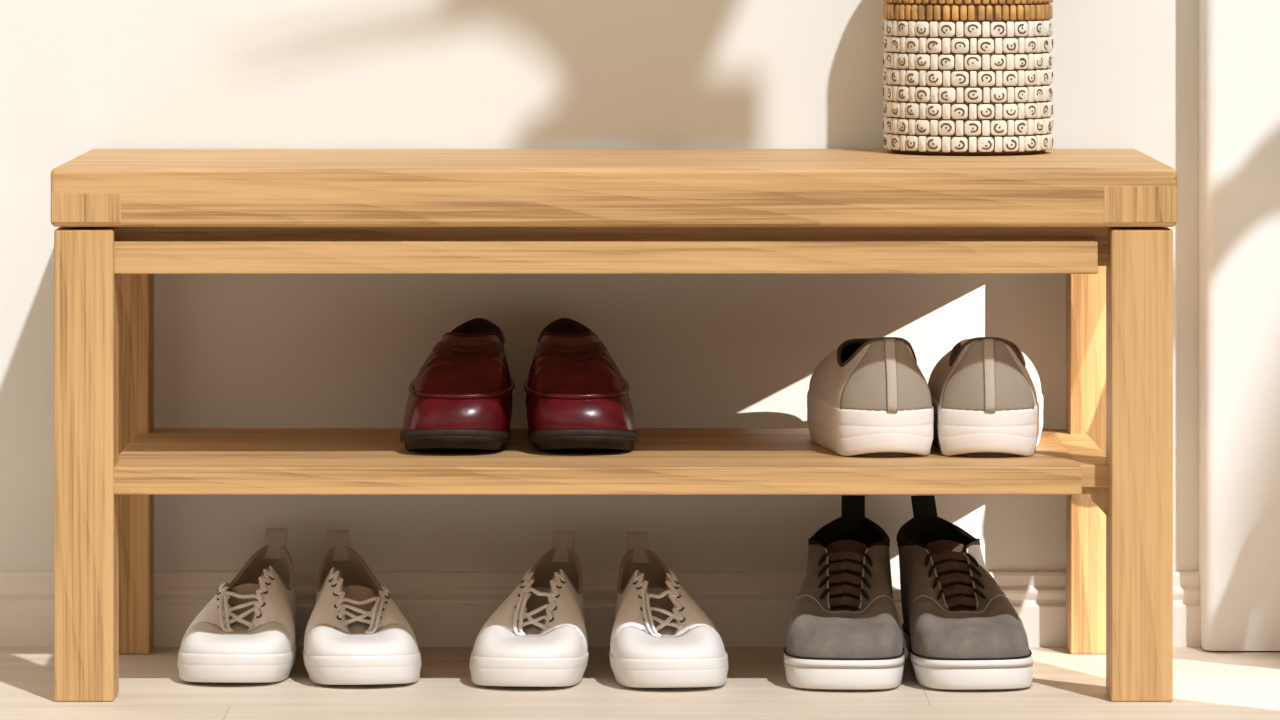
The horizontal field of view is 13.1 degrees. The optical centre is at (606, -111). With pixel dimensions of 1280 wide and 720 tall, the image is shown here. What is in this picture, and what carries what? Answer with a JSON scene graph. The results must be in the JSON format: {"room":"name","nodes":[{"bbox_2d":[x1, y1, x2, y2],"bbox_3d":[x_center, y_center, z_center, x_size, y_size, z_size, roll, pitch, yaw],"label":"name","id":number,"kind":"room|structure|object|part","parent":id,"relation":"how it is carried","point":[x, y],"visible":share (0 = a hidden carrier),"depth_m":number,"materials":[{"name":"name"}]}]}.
{"room":"home entryway","nodes":[
{"label":"home entryway","id":0,"kind":"room"},
{"bbox_2d":[0,0,1198,570],"bbox_3d":[0.000,-0.593,5.663,6.000,2.700,0.120,0,0,0],"label":"wall","id":1,"kind":"structure","parent":0,"point":[78,77],"depth_m":5.60,"materials":[{"name":"paint"}]},
{"bbox_2d":[0,571,1201,646],"bbox_3d":[-1.201,0.720,5.595,3.598,0.074,0.019,0,0,0],"label":"baseboard","id":2,"kind":"structure","parent":1,"relation":"attached to","point":[441,608],"depth_m":5.59,"materials":[{"name":"paint"}]},
{"bbox_2d":[0,647,1279,719],"bbox_3d":[0.000,0.782,3.151,6.000,0.050,5.103,0,0,0],"label":"floor","id":3,"kind":"structure","parent":0,"point":[1207,685],"depth_m":5.25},
{"bbox_2d":[177,528,297,682],"bbox_3d":[-0.359,0.697,5.437,0.115,0.120,0.288,0,0,-3],"label":"sneaker","id":4,"kind":"object","parent":3,"relation":"on","point":[247,632],"visible":1,"depth_m":5.34,"materials":[{"name":"fabric"}]},
{"bbox_2d":[302,530,421,684],"bbox_3d":[-0.234,0.697,5.423,0.115,0.120,0.288,0,0,1],"label":"sneaker","id":5,"kind":"object","parent":3,"relation":"on","point":[356,634],"visible":1,"depth_m":5.33,"materials":[{"name":"fabric"}]},
{"bbox_2d":[469,531,588,686],"bbox_3d":[-0.076,0.697,5.410,0.115,0.120,0.288,0,0,-1],"label":"sneaker","id":6,"kind":"object","parent":3,"relation":"on","point":[537,637],"visible":1,"depth_m":5.32,"materials":[{"name":"fabric"}]},
{"bbox_2d":[51,149,1176,701],"bbox_3d":[0.006,0.508,5.398,1.050,0.498,0.396,0,0,0],"label":"bench","id":7,"kind":"object","parent":3,"relation":"on","point":[1101,219],"visible":1,"depth_m":5.21,"materials":[{"name":"brown wood"}]},
{"bbox_3d":[-0.488,0.537,5.234,0.055,0.440,0.059,0,0,0],"label":"leg","id":8,"kind":"part","parent":7,"relation":"part of","materials":[{"name":"brown wood"}]},
{"bbox_3d":[-0.480,0.535,5.554,0.056,0.444,0.050,0,0,0],"label":"leg","id":9,"kind":"part","parent":7,"relation":"part of","materials":[{"name":"brown wood"}]},
{"bbox_2d":[399,318,514,449],"bbox_3d":[-0.140,0.482,5.437,0.111,0.111,0.286,0,0,4],"label":"loafer","id":10,"kind":"object","parent":7,"relation":"on","point":[460,398],"visible":1,"depth_m":5.33,"materials":[{"name":"red leather"}]},
{"bbox_2d":[523,318,637,449],"bbox_3d":[-0.029,0.482,5.437,0.111,0.111,0.286,0,0,-4],"label":"loafer","id":11,"kind":"object","parent":7,"relation":"on","point":[577,396],"visible":1,"depth_m":5.33,"materials":[{"name":"red leather"}]},
{"bbox_2d":[114,428,1081,494],"bbox_3d":[-0.011,0.551,5.396,0.909,0.026,0.377,0,0,0],"label":"shelf","id":12,"kind":"object","parent":7,"relation":"attached to","point":[147,461],"depth_m":5.21,"materials":[{"name":"brown wood"}]},
{"bbox_3d":[-0.003,0.343,5.225,0.922,0.031,0.022,0,0,0],"label":"apron rail","id":13,"kind":"part","parent":7,"relation":"part of","materials":[{"name":"brown wood"}]},
{"bbox_3d":[0.005,0.333,5.248,0.938,0.039,0.024,0,0,0],"label":"sub frame rail","id":14,"kind":"part","parent":7,"relation":"part of","materials":[{"name":"brown wood"}]},
{"bbox_3d":[0.006,0.286,5.398,1.050,0.055,0.396,0,0,0],"label":"seat","id":15,"kind":"part","parent":7,"relation":"part of","materials":[{"name":"brown wood"}]},
{"bbox_2d":[807,337,933,457],"bbox_3d":[0.253,0.481,5.407,0.114,0.114,0.257,0,0,-1],"label":"shoe","id":16,"kind":"object","parent":7,"relation":"on","point":[869,397],"visible":1,"depth_m":5.29,"materials":[{"name":"beige fabric"}]},
{"bbox_2d":[883,0,1052,155],"bbox_3d":[0.356,0.146,5.512,0.168,0.225,0.168,0,0,-31],"label":"basket","id":17,"kind":"object","parent":7,"relation":"on","point":[961,77],"visible":1,"depth_m":5.44,"materials":[{"name":"wicker"}]},
{"bbox_2d":[928,337,1042,457],"bbox_3d":[0.369,0.481,5.407,0.114,0.114,0.257,0,0,-1],"label":"shoe","id":18,"kind":"object","parent":7,"relation":"on","point":[987,397],"visible":0.98,"depth_m":5.29,"materials":[{"name":"beige fabric"}]},
{"bbox_3d":[0.486,0.535,5.554,0.056,0.444,0.050,0,0,0],"label":"leg","id":19,"kind":"part","parent":7,"relation":"part of","materials":[{"name":"brown wood"}]},
{"bbox_3d":[0.499,0.537,5.234,0.057,0.440,0.059,0,0,0],"label":"leg","id":20,"kind":"part","parent":7,"relation":"part of","materials":[{"name":"brown wood"}]},
{"bbox_2d":[609,532,728,687],"bbox_3d":[0.061,0.697,5.404,0.115,0.120,0.288,0,0,2],"label":"sneaker","id":21,"kind":"object","parent":3,"relation":"on","point":[661,638],"visible":1,"depth_m":5.31,"materials":[{"name":"fabric"}]},
{"bbox_2d":[784,495,904,689],"bbox_3d":[0.229,0.679,5.410,0.115,0.155,0.300,0,0,2],"label":"sneaker","id":22,"kind":"object","parent":3,"relation":"on","point":[844,632],"visible":1,"depth_m":5.32,"materials":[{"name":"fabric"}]},
{"bbox_2d":[896,495,1032,689],"bbox_3d":[0.344,0.679,5.409,0.117,0.155,0.300,0,0,-2],"label":"sneaker","id":23,"kind":"object","parent":3,"relation":"on","point":[961,631],"visible":1,"depth_m":5.33,"materials":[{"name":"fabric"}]},
{"bbox_2d":[840,340,931,410],"bbox_3d":[0.266,0.460,5.293,0.088,0.068,0.024,0,0,-4],"label":"heels","id":24,"kind":"structure","parent":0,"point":[865,388],"depth_m":5.29,"materials":[{"name":"beige fabric"}]},
{"bbox_2d":[941,340,1033,410],"bbox_3d":[0.361,0.460,5.293,0.088,0.068,0.024,0,0,2],"label":"heels","id":25,"kind":"structure","parent":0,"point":[964,389],"depth_m":5.29,"materials":[{"name":"beige fabric"}]},
{"bbox_2d":[1199,0,1279,650],"bbox_3d":[0.922,-0.594,5.584,0.656,2.698,0.078,0,0,0],"label":"door","id":26,"kind":"structure","parent":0,"point":[1239,40],"depth_m":5.54,"materials":[{"name":"paint"}]}
]}

